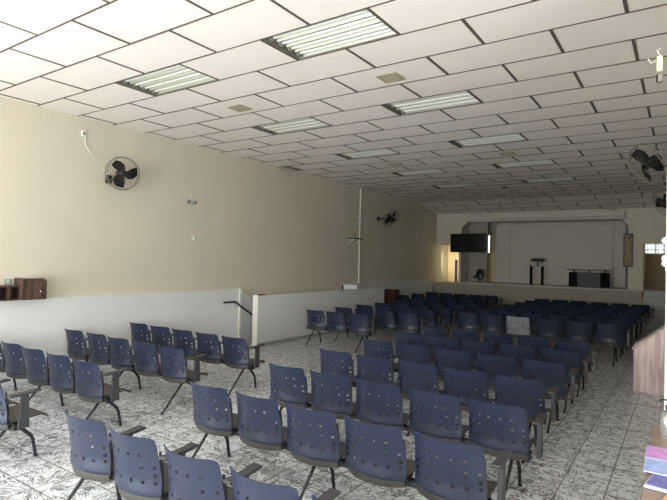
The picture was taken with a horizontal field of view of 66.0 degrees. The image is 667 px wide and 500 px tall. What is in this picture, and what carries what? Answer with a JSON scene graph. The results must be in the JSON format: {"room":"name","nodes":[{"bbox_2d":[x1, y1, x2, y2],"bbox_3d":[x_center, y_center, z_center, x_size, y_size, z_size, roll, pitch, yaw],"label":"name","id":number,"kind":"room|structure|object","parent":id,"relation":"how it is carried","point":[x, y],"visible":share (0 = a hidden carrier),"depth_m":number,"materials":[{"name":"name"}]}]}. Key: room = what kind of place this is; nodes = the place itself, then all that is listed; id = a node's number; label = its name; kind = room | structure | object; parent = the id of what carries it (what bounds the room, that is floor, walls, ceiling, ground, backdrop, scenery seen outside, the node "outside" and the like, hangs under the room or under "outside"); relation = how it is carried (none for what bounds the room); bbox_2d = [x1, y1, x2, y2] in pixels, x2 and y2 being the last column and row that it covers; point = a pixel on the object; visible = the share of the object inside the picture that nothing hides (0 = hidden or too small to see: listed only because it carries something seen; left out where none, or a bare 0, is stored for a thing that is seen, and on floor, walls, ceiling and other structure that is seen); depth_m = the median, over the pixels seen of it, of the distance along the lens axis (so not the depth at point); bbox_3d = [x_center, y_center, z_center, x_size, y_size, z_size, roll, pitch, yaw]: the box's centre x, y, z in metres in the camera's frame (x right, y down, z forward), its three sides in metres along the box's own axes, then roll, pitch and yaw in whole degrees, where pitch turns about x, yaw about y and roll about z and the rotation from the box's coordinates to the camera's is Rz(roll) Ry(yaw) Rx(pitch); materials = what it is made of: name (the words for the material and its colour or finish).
{"room":"auditorium","nodes":[
{"label":"auditorium","id":0,"kind":"room"},
{"bbox_2d":[0,290,238,385],"bbox_3d":[-3.775,1.373,8.697,0.110,1.200,6.002,1,-1,34],"label":"wall","id":1,"kind":"structure","parent":0,"point":[40,324],"depth_m":8.63,"materials":[{"name":"white paint"}]},
{"bbox_2d":[16,289,239,300],"bbox_3d":[-3.754,0.766,8.704,0.125,0.015,6.002,1,-1,34],"label":"trim ledge","id":2,"kind":"object","parent":1,"relation":"on","point":[218,289],"visible":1,"depth_m":8.99,"materials":[{"name":"white paint"}]},
{"bbox_2d":[0,278,46,300],"bbox_3d":[-4.577,0.556,7.274,0.293,0.310,0.900,1,-1,34],"label":"base cabinet","id":3,"kind":"object","parent":2,"relation":"on","point":[23,288],"visible":0.98,"depth_m":7.37,"materials":[{"name":"brown wood"}]},
{"bbox_2d":[5,279,11,285],"bbox_3d":[-4.608,0.456,7.275,0.090,0.090,0.090,1,-1,34],"label":"glass cup","id":4,"kind":"object","parent":3,"relation":"on","point":[8,282],"visible":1,"depth_m":7.24,"materials":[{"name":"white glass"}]},
{"bbox_2d":[223,301,252,314],"bbox_3d":[-1.798,1.583,11.524,0.121,0.957,1.910,1,-1,34],"label":"handrail","id":5,"kind":"object","parent":1,"relation":"attached to","point":[234,302],"visible":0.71,"depth_m":11.05,"materials":[{"name":"black paint"}]},
{"bbox_2d":[236,288,241,337],"bbox_3d":[-2.085,1.452,11.210,0.135,1.220,0.060,1,-1,34],"label":"trim","id":6,"kind":"structure","parent":1,"relation":"attached to","point":[240,290],"depth_m":11.16,"materials":[{"name":"white paint"}]},
{"bbox_2d":[0,96,447,341],"bbox_3d":[-1.788,0.956,11.927,0.219,6.253,23.753,1,-1,34],"label":"wall","id":7,"kind":"structure","parent":0,"point":[258,227],"depth_m":9.91,"materials":[{"name":"beige paint"}]},
{"bbox_2d":[105,157,139,189],"bbox_3d":[-3.568,-1.274,8.632,0.559,0.558,0.377,2,-1,-39],"label":"wall fan","id":8,"kind":"object","parent":7,"relation":"attached to","point":[119,179],"visible":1,"depth_m":8.52,"materials":[{"name":"grey plastic"}]},
{"bbox_2d":[347,238,362,244],"bbox_3d":[0.646,-0.243,15.202,0.200,0.207,0.570,1,-1,34],"label":"shelf","id":9,"kind":"object","parent":7,"relation":"attached to","point":[358,239],"visible":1,"depth_m":15.16,"materials":[{"name":"black plastic"}]},
{"bbox_2d":[357,188,360,282],"bbox_3d":[0.785,-0.429,15.520,0.065,2.883,0.070,1,-1,34],"label":"conduit pipe","id":10,"kind":"object","parent":7,"relation":"attached to","point":[359,243],"visible":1,"depth_m":15.50,"materials":[{"name":"white plastic"}]},
{"bbox_2d":[377,209,398,225],"bbox_3d":[1.812,-1.042,16.617,0.536,0.537,0.694,1,-1,34],"label":"wall fan","id":11,"kind":"object","parent":7,"relation":"attached to","point":[390,219],"visible":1,"depth_m":16.56,"materials":[{"name":"grey plastic"}]},
{"bbox_2d":[258,287,383,342],"bbox_3d":[-0.093,1.605,13.322,0.130,1.090,5.600,1,-1,34],"label":"wall","id":12,"kind":"structure","parent":0,"point":[280,316],"depth_m":12.15,"materials":[{"name":"white paint"}]},
{"bbox_2d":[252,295,258,345],"bbox_3d":[-1.676,1.518,10.996,0.143,1.100,0.030,1,-1,34],"label":"trim","id":13,"kind":"structure","parent":12,"relation":"attached to","point":[255,297],"depth_m":10.98,"materials":[{"name":"white paint"}]},
{"bbox_2d":[257,323,375,345],"bbox_3d":[-0.047,2.116,13.273,0.012,0.070,5.600,1,-1,34],"label":"baseboard","id":14,"kind":"structure","parent":12,"relation":"attached to","point":[326,332],"depth_m":12.01,"materials":[{"name":"grey tile"}]},
{"bbox_2d":[0,321,663,499],"bbox_3d":[2.704,2.197,8.975,11.600,0.120,24.400,1,-1,34],"label":"floor","id":15,"kind":"structure","parent":0,"point":[596,449],"depth_m":5.57,"materials":[{"name":"ceramic"}]},
{"bbox_2d":[0,378,48,456],"bbox_3d":[-3.900,1.515,5.267,2.851,0.780,0.632,1,-1,34],"label":"row of chairs","id":16,"kind":"object","parent":15,"relation":"on","point":[16,417],"visible":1,"depth_m":4.52,"materials":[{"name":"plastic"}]},
{"bbox_2d":[0,341,131,425],"bbox_3d":[-3.481,1.542,6.167,2.851,0.780,0.632,1,-1,34],"label":"row of chairs","id":17,"kind":"object","parent":15,"relation":"on","point":[87,387],"visible":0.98,"depth_m":5.69,"materials":[{"name":"blue plastic"}]},
{"bbox_2d":[64,328,207,414],"bbox_3d":[-2.862,1.575,7.075,2.851,0.780,0.632,1,-1,34],"label":"row of chairs","id":18,"kind":"object","parent":15,"relation":"on","point":[167,369],"visible":0.97,"depth_m":6.72,"materials":[{"name":"blue plastic"}]},
{"bbox_2d":[129,322,264,395],"bbox_3d":[-2.254,1.606,7.968,2.851,0.780,0.632,1,-1,34],"label":"row of chairs","id":19,"kind":"object","parent":15,"relation":"on","point":[231,357],"visible":0.76,"depth_m":7.52,"materials":[{"name":"blue plastic"}]},
{"bbox_2d":[65,410,340,499],"bbox_3d":[-0.761,1.550,3.055,2.851,0.780,0.632,1,-1,34],"label":"row of chairs","id":20,"kind":"object","parent":15,"relation":"on","point":[120,461],"visible":1,"depth_m":3.19,"materials":[{"name":"blue plastic"}]},
{"bbox_2d":[305,309,377,352],"bbox_3d":[0.115,1.724,11.132,1.743,0.780,0.632,1,-1,34],"label":"row of chairs","id":21,"kind":"object","parent":15,"relation":"on","point":[356,319],"visible":0.98,"depth_m":10.96,"materials":[{"name":"blue plastic"}]},
{"bbox_2d":[190,381,511,499],"bbox_3d":[-0.114,1.583,4.005,2.851,0.780,0.632,1,-1,34],"label":"row of chairs","id":22,"kind":"object","parent":15,"relation":"on","point":[441,478],"visible":0.98,"depth_m":3.69,"materials":[{"name":"blue plastic"}]},
{"bbox_2d":[335,307,425,341],"bbox_3d":[0.992,1.758,11.804,2.297,0.780,0.632,1,-1,34],"label":"row of chairs","id":23,"kind":"object","parent":15,"relation":"on","point":[403,322],"visible":0.62,"depth_m":11.47,"materials":[{"name":"blue plastic"}]},
{"bbox_2d":[384,289,398,307],"bbox_3d":[1.870,1.772,16.693,0.380,0.980,0.412,1,-1,34],"label":"base cabinet","id":24,"kind":"object","parent":15,"relation":"on","point":[389,294],"visible":0.3,"depth_m":16.54,"materials":[{"name":"brown wood"}]},
{"bbox_2d":[356,304,442,335],"bbox_3d":[1.527,1.786,12.588,2.297,0.780,0.632,1,-1,34],"label":"row of chairs","id":25,"kind":"object","parent":15,"relation":"on","point":[420,313],"visible":0.38,"depth_m":12.12,"materials":[{"name":"blue plastic"}]},
{"bbox_2d":[269,363,547,492],"bbox_3d":[0.477,1.615,4.872,2.851,0.780,0.632,1,-1,34],"label":"row of chairs","id":26,"kind":"object","parent":15,"relation":"on","point":[494,435],"visible":0.91,"depth_m":4.54,"materials":[{"name":"blue plastic"}]},
{"bbox_2d":[374,302,457,336],"bbox_3d":[2.062,1.814,13.373,2.297,0.780,0.632,1,-1,34],"label":"row of chairs","id":27,"kind":"object","parent":15,"relation":"on","point":[437,310],"visible":0.3,"depth_m":12.86,"materials":[{"name":"blue plastic"}]},
{"bbox_2d":[392,300,470,327],"bbox_3d":[2.624,1.843,14.199,2.297,0.780,0.632,1,-1,34],"label":"row of chairs","id":28,"kind":"object","parent":15,"relation":"on","point":[452,308],"visible":0.27,"depth_m":13.85,"materials":[{"name":"blue plastic"}]},
{"bbox_2d":[319,349,559,463],"bbox_3d":[1.000,1.645,5.835,2.851,0.780,0.632,1,-1,34],"label":"row of chairs","id":29,"kind":"object","parent":15,"relation":"on","point":[463,390],"visible":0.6,"depth_m":5.52,"materials":[{"name":"blue plastic"}]},
{"bbox_2d":[399,295,479,312],"bbox_3d":[3.295,1.906,16.645,2.851,0.780,0.632,1,-1,34],"label":"row of chairs","id":30,"kind":"object","parent":15,"relation":"on","point":[403,297],"visible":0.17,"depth_m":16.45,"materials":[{"name":"blue plastic"}]},
{"bbox_2d":[434,281,454,297],"bbox_3d":[4.752,1.849,20.726,0.818,1.120,1.500,1,-1,34],"label":"stage","id":31,"kind":"object","parent":15,"relation":"on","point":[443,286],"visible":0.21,"depth_m":20.14,"materials":[{"name":"paint"}]},
{"bbox_2d":[455,260,457,280],"bbox_3d":[4.817,0.839,20.185,0.100,0.880,0.100,1,-1,34],"label":"wooden post","id":32,"kind":"object","parent":31,"relation":"on","point":[456,261],"visible":0.82,"depth_m":20.15,"materials":[{"name":"brown wood"}]},
{"bbox_2d":[407,299,482,318],"bbox_3d":[3.187,1.873,15.025,2.297,0.780,0.632,1,-1,34],"label":"row of chairs","id":33,"kind":"object","parent":15,"relation":"on","point":[466,305],"visible":0.23,"depth_m":14.68,"materials":[{"name":"blue plastic"}]},
{"bbox_2d":[412,293,491,309],"bbox_3d":[3.970,1.941,17.637,2.851,0.780,0.632,1,-1,34],"label":"row of chairs","id":34,"kind":"object","parent":15,"relation":"on","point":[476,299],"visible":0.32,"depth_m":17.14,"materials":[{"name":"blue plastic"}]},
{"bbox_2d":[426,292,501,311],"bbox_3d":[4.646,1.976,18.628,2.851,0.780,0.632,1,-1,34],"label":"row of chairs","id":35,"kind":"object","parent":15,"relation":"on","point":[494,298],"visible":0.27,"depth_m":18.09,"materials":[{"name":"blue plastic"}]},
{"bbox_2d":[363,339,577,432],"bbox_3d":[1.613,1.677,6.735,2.851,0.780,0.632,1,-1,34],"label":"row of chairs","id":36,"kind":"object","parent":15,"relation":"on","point":[491,370],"visible":0.59,"depth_m":6.37,"materials":[{"name":"blue plastic"}]},
{"bbox_2d":[394,332,589,412],"bbox_3d":[2.165,1.706,7.545,2.851,0.780,0.632,1,-1,34],"label":"row of chairs","id":37,"kind":"object","parent":15,"relation":"on","point":[516,350],"visible":0.44,"depth_m":7.21,"materials":[{"name":"blue plastic"}]},
{"bbox_2d":[456,312,532,337],"bbox_3d":[3.519,1.812,11.412,1.655,0.780,0.632,1,-1,34],"label":"row of chairs","id":38,"kind":"object","parent":15,"relation":"on","point":[488,322],"visible":0.89,"depth_m":11.23,"materials":[{"name":"blue plastic"}]},
{"bbox_2d":[473,309,542,337],"bbox_3d":[4.165,1.845,12.302,1.660,0.780,0.632,1,-1,34],"label":"row of chairs","id":39,"kind":"object","parent":15,"relation":"on","point":[533,322],"visible":0.41,"depth_m":12.08,"materials":[{"name":"blue plastic"}]},
{"bbox_2d":[421,326,599,396],"bbox_3d":[2.716,1.735,8.354,2.851,0.780,0.632,1,-1,34],"label":"row of chairs","id":40,"kind":"object","parent":15,"relation":"on","point":[488,337],"visible":0.33,"depth_m":8.00,"materials":[{"name":"blue plastic"}]},
{"bbox_2d":[490,306,553,333],"bbox_3d":[4.806,1.877,13.196,1.654,0.780,0.632,1,-1,34],"label":"row of chairs","id":41,"kind":"object","parent":15,"relation":"on","point":[546,314],"visible":0.23,"depth_m":12.99,"materials":[{"name":"blue plastic"}]},
{"bbox_2d":[503,304,563,318],"bbox_3d":[5.454,1.910,14.085,1.662,0.780,0.632,1,-1,34],"label":"row of chairs","id":42,"kind":"object","parent":15,"relation":"on","point":[556,310],"visible":0.19,"depth_m":13.88,"materials":[{"name":"blue plastic"}]},
{"bbox_2d":[515,302,572,312],"bbox_3d":[6.096,1.943,14.978,1.660,0.780,0.632,1,-1,34],"label":"row of chairs","id":43,"kind":"object","parent":15,"relation":"on","point":[566,307],"visible":0.2,"depth_m":14.78,"materials":[{"name":"blue plastic"}]},
{"bbox_2d":[453,283,642,309],"bbox_3d":[7.667,1.877,18.709,6.230,1.130,1.850,1,-1,34],"label":"stage platform","id":44,"kind":"object","parent":15,"relation":"on","point":[509,294],"visible":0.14,"depth_m":17.82,"materials":[{"name":"paint"}]},
{"bbox_2d":[452,281,644,291],"bbox_3d":[7.672,1.291,18.708,6.270,0.040,1.880,1,-1,34],"label":"trim","id":45,"kind":"structure","parent":44,"relation":"on","point":[469,282],"depth_m":18.06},
{"bbox_2d":[473,269,482,281],"bbox_3d":[5.575,0.978,19.772,0.380,0.525,0.260,1,-1,34],"label":"fan","id":46,"kind":"object","parent":45,"relation":"on","point":[479,274],"visible":0.94,"depth_m":19.70,"materials":[{"name":"plastic"}]},
{"bbox_2d":[530,266,548,284],"bbox_3d":[7.445,0.925,18.803,0.720,0.685,0.400,1,-1,34],"label":"lectern","id":47,"kind":"object","parent":45,"relation":"on","point":[531,267],"visible":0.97,"depth_m":18.74,"materials":[{"name":"black"}]},
{"bbox_2d":[530,258,544,265],"bbox_3d":[7.460,0.443,18.763,0.460,0.278,0.311,1,-1,34],"label":"book stand","id":48,"kind":"object","parent":47,"relation":"on","point":[537,260],"visible":1,"depth_m":18.75,"materials":[{"name":"black plastic"}]},
{"bbox_2d":[530,258,544,261],"bbox_3d":[7.462,0.363,18.764,0.460,0.119,0.311,1,-1,34],"label":"tray","id":49,"kind":"object","parent":48,"relation":"on","point":[533,259],"depth_m":18.73,"materials":[{"name":"black plastic"}]},
{"bbox_2d":[567,269,610,287],"bbox_3d":[8.865,0.988,17.833,1.340,0.592,0.560,1,-1,34],"label":"altar table","id":50,"kind":"object","parent":45,"relation":"on","point":[576,279],"visible":0.98,"depth_m":17.77,"materials":[{"name":"black"}]},
{"bbox_2d":[525,300,579,310],"bbox_3d":[6.739,1.975,15.870,1.656,0.780,0.632,1,-1,34],"label":"row of chairs","id":51,"kind":"object","parent":15,"relation":"on","point":[574,305],"visible":0.2,"depth_m":15.67,"materials":[{"name":"blue plastic"}]},
{"bbox_2d":[535,298,586,305],"bbox_3d":[7.381,2.008,16.763,1.653,0.780,0.632,1,-1,34],"label":"row of chairs","id":52,"kind":"object","parent":15,"relation":"on","point":[582,303],"visible":0.19,"depth_m":16.56,"materials":[{"name":"blue plastic"}]},
{"bbox_2d":[535,318,630,365],"bbox_3d":[5.001,1.829,10.401,1.743,0.780,0.632,1,-1,34],"label":"row of chairs","id":53,"kind":"object","parent":15,"relation":"on","point":[609,334],"visible":0.96,"depth_m":10.23,"materials":[{"name":"blue plastic"}]},
{"bbox_2d":[550,315,635,357],"bbox_3d":[5.637,1.862,11.299,1.743,0.780,0.632,1,-1,34],"label":"row of chairs","id":54,"kind":"object","parent":15,"relation":"on","point":[563,319],"visible":0.27,"depth_m":11.12,"materials":[{"name":"blue plastic"}]},
{"bbox_2d":[561,311,640,350],"bbox_3d":[6.272,1.894,12.196,1.743,0.780,0.632,1,-1,34],"label":"row of chairs","id":55,"kind":"object","parent":15,"relation":"on","point":[574,315],"visible":0.26,"depth_m":12.00,"materials":[{"name":"blue plastic"}]},
{"bbox_2d":[570,309,644,344],"bbox_3d":[6.908,1.927,13.094,1.743,0.780,0.632,1,-1,34],"label":"row of chairs","id":56,"kind":"object","parent":15,"relation":"on","point":[583,311],"visible":0.23,"depth_m":12.88,"materials":[{"name":"blue plastic"}]},
{"bbox_2d":[577,306,647,339],"bbox_3d":[7.544,1.959,13.991,1.743,0.780,0.632,1,-1,34],"label":"row of chairs","id":57,"kind":"object","parent":15,"relation":"on","point":[616,310],"visible":0.2,"depth_m":13.80,"materials":[{"name":"blue plastic"}]},
{"bbox_2d":[585,304,650,335],"bbox_3d":[8.179,1.992,14.889,1.743,0.780,0.632,1,-1,34],"label":"row of chairs","id":58,"kind":"object","parent":15,"relation":"on","point":[598,307],"visible":0.24,"depth_m":14.68,"materials":[{"name":"blue plastic"}]},
{"bbox_2d":[591,302,653,317],"bbox_3d":[8.815,2.024,15.786,1.743,0.780,0.632,1,-1,34],"label":"row of chairs","id":59,"kind":"object","parent":15,"relation":"on","point":[597,303],"visible":0.25,"depth_m":15.57,"materials":[{"name":"blue plastic"}]},
{"bbox_2d":[632,325,664,394],"bbox_3d":[5.065,1.621,7.931,0.754,1.107,0.620,1,-1,34],"label":"pulpit","id":60,"kind":"object","parent":15,"relation":"on","point":[649,352],"visible":0.93,"depth_m":7.76,"materials":[{"name":"brown wood"}]},
{"bbox_2d":[640,425,666,499],"bbox_3d":[1.736,1.476,1.755,1.180,1.000,2.040,1,-1,34],"label":"table","id":61,"kind":"object","parent":15,"relation":"on","point":[657,440],"visible":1,"depth_m":2.21,"materials":[{"name":"brown laminate"}]},
{"bbox_2d":[643,445,666,475],"bbox_3d":[1.593,0.973,2.318,0.320,0.005,0.380,1,-1,33],"label":"leaflet","id":62,"kind":"object","parent":61,"relation":"on","point":[655,462],"visible":1,"depth_m":2.36,"materials":[{"name":"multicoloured paper"}]},
{"bbox_2d":[643,473,666,492],"bbox_3d":[1.479,0.971,2.106,0.300,0.005,0.300,0,-1,43],"label":"leaflet","id":63,"kind":"object","parent":61,"relation":"on","point":[657,482],"visible":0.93,"depth_m":2.12,"materials":[{"name":"blue paper"}]},
{"bbox_2d":[659,399,666,437],"bbox_3d":[1.791,0.897,2.743,0.089,0.197,0.086,1,-1,34],"label":"bottle","id":64,"kind":"object","parent":61,"relation":"on","point":[663,416],"visible":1,"depth_m":2.73,"materials":[{"name":"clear plastic"}]},
{"bbox_2d":[642,289,665,332],"bbox_3d":[10.428,1.872,15.951,1.400,1.170,3.000,1,-1,34],"label":"steps","id":65,"kind":"structure","parent":15,"relation":"on","point":[655,298],"depth_m":15.61,"materials":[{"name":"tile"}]},
{"bbox_2d":[0,0,666,213],"bbox_3d":[2.320,-1.865,8.337,10.893,0.292,22.412,1,-1,34],"label":"ceiling","id":66,"kind":"structure","parent":0,"point":[130,21],"depth_m":6.39,"materials":[{"name":"white tile"}]},
{"bbox_2d":[118,65,215,95],"bbox_3d":[-2.112,-2.181,6.493,1.220,0.096,0.609,1,-1,34],"label":"ceiling lamp","id":67,"kind":"object","parent":66,"relation":"attached to","point":[177,77],"visible":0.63,"depth_m":6.55,"materials":[{"name":"grey"}]},
{"bbox_2d":[227,104,251,111],"bbox_3d":[-1.380,-2.086,7.563,0.260,0.010,0.260,1,-1,34],"label":"ceiling vent","id":68,"kind":"object","parent":66,"relation":"in","point":[240,108],"visible":1,"depth_m":7.56,"materials":[{"name":"beige plastic"}]},
{"bbox_2d":[231,106,248,110],"bbox_3d":[-1.380,-2.087,7.563,0.220,0.008,0.220,1,-1,34],"label":"vent grille","id":69,"kind":"object","parent":68,"relation":"attached to","point":[237,108],"depth_m":7.56,"materials":[{"name":"beige plastic"}]},
{"bbox_2d":[253,117,329,134],"bbox_3d":[-0.706,-2.107,8.558,1.220,0.096,0.609,1,-1,34],"label":"ceiling lamp","id":70,"kind":"object","parent":66,"relation":"attached to","point":[305,123],"visible":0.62,"depth_m":8.63,"materials":[{"name":"grey"}]},
{"bbox_2d":[263,9,396,58],"bbox_3d":[-0.046,-2.157,5.085,1.220,0.096,0.609,1,-1,34],"label":"ceiling lamp","id":71,"kind":"object","parent":66,"relation":"attached to","point":[360,27],"visible":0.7,"depth_m":5.11,"materials":[{"name":"grey"}]},
{"bbox_2d":[0,0,666,213],"bbox_3d":[2.079,-1.868,8.123,11.050,0.288,23.065,1,-1,34],"label":"ceiling grid","id":72,"kind":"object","parent":66,"relation":"attached to","point":[626,9],"depth_m":6.93,"materials":[{"name":"brown"}]},
{"bbox_2d":[336,148,398,158],"bbox_3d":[0.701,-2.034,10.623,1.220,0.096,0.609,1,-1,34],"label":"ceiling lamp","id":73,"kind":"object","parent":66,"relation":"attached to","point":[379,152],"visible":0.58,"depth_m":10.71,"materials":[{"name":"grey"}]},
{"bbox_2d":[376,72,404,82],"bbox_3d":[0.685,-2.062,6.155,0.260,0.010,0.260,1,-1,34],"label":"ceiling vent","id":74,"kind":"object","parent":66,"relation":"in","point":[391,77],"visible":1,"depth_m":6.14,"materials":[{"name":"beige plastic"}]},
{"bbox_2d":[379,74,401,81],"bbox_3d":[0.685,-2.063,6.155,0.220,0.008,0.220,1,-1,34],"label":"vent grille","id":75,"kind":"object","parent":74,"relation":"attached to","point":[386,77],"depth_m":6.14,"materials":[{"name":"beige plastic"}]},
{"bbox_2d":[394,169,445,175],"bbox_3d":[2.107,-1.961,12.687,1.220,0.096,0.609,1,-1,34],"label":"ceiling lamp","id":76,"kind":"object","parent":66,"relation":"attached to","point":[431,171],"visible":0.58,"depth_m":12.78,"materials":[{"name":"grey"}]},
{"bbox_2d":[384,91,480,114],"bbox_3d":[1.360,-2.084,7.150,1.220,0.096,0.609,1,-1,34],"label":"ceiling lamp","id":77,"kind":"object","parent":66,"relation":"attached to","point":[462,98],"visible":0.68,"depth_m":7.20,"materials":[{"name":"grey"}]},
{"bbox_2d":[434,183,477,188],"bbox_3d":[3.514,-1.887,14.752,1.220,0.096,0.609,1,-1,34],"label":"ceiling lamp","id":78,"kind":"object","parent":66,"relation":"attached to","point":[471,184],"visible":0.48,"depth_m":14.84,"materials":[{"name":"grey"}]},
{"bbox_2d":[450,133,525,146],"bbox_3d":[2.767,-2.010,9.214,1.220,0.096,0.609,1,-1,34],"label":"ceiling lamp","id":79,"kind":"object","parent":66,"relation":"attached to","point":[509,137],"visible":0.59,"depth_m":9.28,"materials":[{"name":"grey"}]},
{"bbox_2d":[499,152,515,155],"bbox_3d":[3.471,-1.917,10.244,0.260,0.010,0.260,1,-1,34],"label":"ceiling vent","id":80,"kind":"object","parent":66,"relation":"in","point":[505,153],"visible":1,"depth_m":10.21,"materials":[{"name":"beige plastic"}]},
{"bbox_2d":[492,159,554,167],"bbox_3d":[4.173,-1.937,11.279,1.220,0.096,0.609,1,-1,34],"label":"ceiling lamp","id":81,"kind":"object","parent":66,"relation":"attached to","point":[537,162],"visible":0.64,"depth_m":11.36,"materials":[{"name":"grey"}]},
{"bbox_2d":[522,177,574,182],"bbox_3d":[5.580,-1.864,13.344,1.220,0.096,0.609,1,-1,34],"label":"ceiling lamp","id":82,"kind":"object","parent":66,"relation":"attached to","point":[564,178],"visible":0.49,"depth_m":13.43,"materials":[{"name":"grey"}]},
{"bbox_2d":[342,284,358,289],"bbox_3d":[0.466,1.590,14.697,0.496,1.200,0.100,1,-1,34],"label":"wall","id":83,"kind":"structure","parent":0,"point":[346,286],"depth_m":14.66,"materials":[{"name":"white paint"}]},
{"bbox_2d":[342,280,432,299],"bbox_3d":[2.062,1.682,17.510,0.060,1.200,6.551,1,-1,34],"label":"wall","id":84,"kind":"structure","parent":0,"point":[409,287],"depth_m":18.31,"materials":[{"name":"white paint"}]},
{"bbox_2d":[342,279,431,284],"bbox_3d":[2.083,1.080,17.517,0.075,0.025,6.551,1,-1,34],"label":"trim","id":85,"kind":"structure","parent":84,"relation":"on","point":[431,279],"depth_m":16.77,"materials":[{"name":"white paint"}]},
{"bbox_2d":[436,213,475,244],"bbox_3d":[4.809,-0.827,20.267,1.698,1.253,0.150,1,-1,34],"label":"wall","id":86,"kind":"structure","parent":0,"point":[447,224],"depth_m":20.34,"materials":[{"name":"beige paint"}]},
{"bbox_2d":[450,234,484,252],"bbox_3d":[5.179,-0.258,19.642,1.320,0.710,0.434,1,-1,32],"label":"television","id":87,"kind":"object","parent":86,"relation":"attached to","point":[474,243],"visible":1,"depth_m":19.44,"materials":[{"name":"black plastic"}]},
{"bbox_2d":[461,214,475,281],"bbox_3d":[5.220,-0.076,19.846,0.576,2.617,0.068,1,-1,34],"label":"trim","id":88,"kind":"structure","parent":86,"relation":"attached to","point":[475,214],"depth_m":19.95,"materials":[{"name":"grey plastic"}]},
{"bbox_2d":[458,224,468,281],"bbox_3d":[5.319,0.470,20.631,0.200,3.900,1.100,1,-1,34],"label":"wall","id":89,"kind":"structure","parent":0,"point":[466,229],"depth_m":20.23,"materials":[{"name":"paint"}]},
{"bbox_2d":[468,222,488,281],"bbox_3d":[5.742,-0.110,20.363,0.750,2.730,0.100,1,-1,34],"label":"wall","id":90,"kind":"structure","parent":0,"point":[476,261],"depth_m":20.30,"materials":[{"name":"paint"}]},
{"bbox_2d":[476,209,614,214],"bbox_3d":[7.457,-1.296,18.481,4.720,0.253,0.150,1,-1,34],"label":"beam","id":91,"kind":"structure","parent":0,"point":[588,209],"depth_m":18.28,"materials":[{"name":"beige paint"}]},
{"bbox_2d":[448,219,665,289],"bbox_3d":[8.389,0.469,19.284,8.750,4.000,0.170,1,-1,34],"label":"wall","id":92,"kind":"structure","parent":0,"point":[655,273],"depth_m":18.94,"materials":[{"name":"beige paint"}]},
{"bbox_2d":[488,234,490,253],"bbox_3d":[6.257,-0.241,20.725,0.170,0.770,0.090,1,-1,34],"label":"window","id":93,"kind":"structure","parent":92,"relation":"in","point":[489,235],"depth_m":20.70,"materials":[{"name":"white paint"}]},
{"bbox_2d":[495,221,626,287],"bbox_3d":[8.329,0.130,19.136,4.510,2.330,0.198,1,-1,34],"label":"panel","id":94,"kind":"object","parent":92,"relation":"attached to","point":[502,229],"visible":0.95,"depth_m":19.18,"materials":[{"name":"paint"}]},
{"bbox_2d":[510,225,611,286],"bbox_3d":[8.316,0.197,18.986,3.480,2.190,0.060,1,-1,34],"label":"wall","id":95,"kind":"structure","parent":94,"relation":"attached to","point":[582,248],"depth_m":18.95,"materials":[{"name":"white paint"}]},
{"bbox_2d":[508,223,613,286],"bbox_3d":[8.314,0.167,18.982,3.600,2.250,0.070,1,-1,34],"label":"trim panel moulding","id":96,"kind":"structure","parent":95,"relation":"attached to","point":[612,224],"depth_m":18.74,"materials":[{"name":"paint"}]},
{"bbox_2d":[645,244,665,253],"bbox_3d":[11.191,-0.059,17.331,1.230,0.400,0.094,1,-1,34],"label":"window","id":97,"kind":"structure","parent":92,"relation":"in","point":[650,248],"depth_m":17.47,"materials":[{"name":"white paint"}]},
{"bbox_2d":[615,207,666,289],"bbox_3d":[10.286,-0.049,16.509,2.300,2.683,0.150,1,-1,34],"label":"wall","id":98,"kind":"structure","parent":0,"point":[647,225],"depth_m":16.64,"materials":[{"name":"beige paint"}]},
{"bbox_2d":[469,210,626,221],"bbox_3d":[7.399,-1.184,18.292,5.300,0.260,0.220,1,-1,34],"label":"crown molding","id":99,"kind":"structure","parent":98,"relation":"attached to","point":[589,215],"depth_m":18.05,"materials":[{"name":"paint"}]},
{"bbox_2d":[623,233,632,266],"bbox_3d":[9.652,0.003,16.823,0.280,1.100,0.038,1,-1,34],"label":"framed picture","id":100,"kind":"object","parent":98,"relation":"attached to","point":[627,237],"visible":1,"depth_m":16.82,"materials":[{"name":"brown wood"}]},
{"bbox_2d":[643,244,645,288],"bbox_3d":[10.343,0.528,17.206,0.120,3.900,1.100,1,-1,34],"label":"wall","id":101,"kind":"structure","parent":0,"point":[644,246],"depth_m":17.17,"materials":[{"name":"paint"}]},
{"bbox_3d":[7.242,0.137,9.872,0.150,4.253,17.030,1,-1,34],"label":"wall","id":102,"kind":"structure","parent":0,"visible":0},
{"bbox_2d":[629,143,666,183],"bbox_3d":[4.692,-1.221,7.144,1.038,0.560,0.587,1,-1,34],"label":"wall fan","id":103,"kind":"object","parent":102,"relation":"attached to","point":[655,162],"visible":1,"depth_m":7.25,"materials":[{"name":"grey plastic"}]},
{"bbox_2d":[652,189,666,216],"bbox_3d":[6.716,-0.908,9.988,0.890,0.567,0.591,1,-1,34],"label":"wall fan","id":104,"kind":"object","parent":102,"relation":"attached to","point":[660,202],"visible":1,"depth_m":10.17,"materials":[{"name":"grey plastic"}]},
{"bbox_3d":[3.127,-0.107,2.286,2.610,4.253,0.150,1,-1,34],"label":"wall","id":105,"kind":"structure","parent":0,"visible":0},
{"bbox_2d":[664,218,666,409],"bbox_3d":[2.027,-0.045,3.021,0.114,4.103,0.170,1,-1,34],"label":"door","id":106,"kind":"structure","parent":105,"relation":"in","point":[665,382],"depth_m":2.97,"materials":[{"name":"white paint"}]},
{"bbox_2d":[648,48,662,82],"bbox_3d":[1.932,-1.106,3.087,0.077,0.202,0.050,1,-1,34],"label":"wall lamp","id":107,"kind":"object","parent":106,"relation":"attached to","point":[659,67],"visible":1,"depth_m":3.06,"materials":[{"name":"beige plastic"}]},
{"bbox_2d":[661,237,665,270],"bbox_3d":[1.952,0.020,3.027,0.034,0.210,0.032,1,-1,34],"label":"hook","id":108,"kind":"object","parent":106,"relation":"attached to","point":[663,263],"visible":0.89,"depth_m":3.02,"materials":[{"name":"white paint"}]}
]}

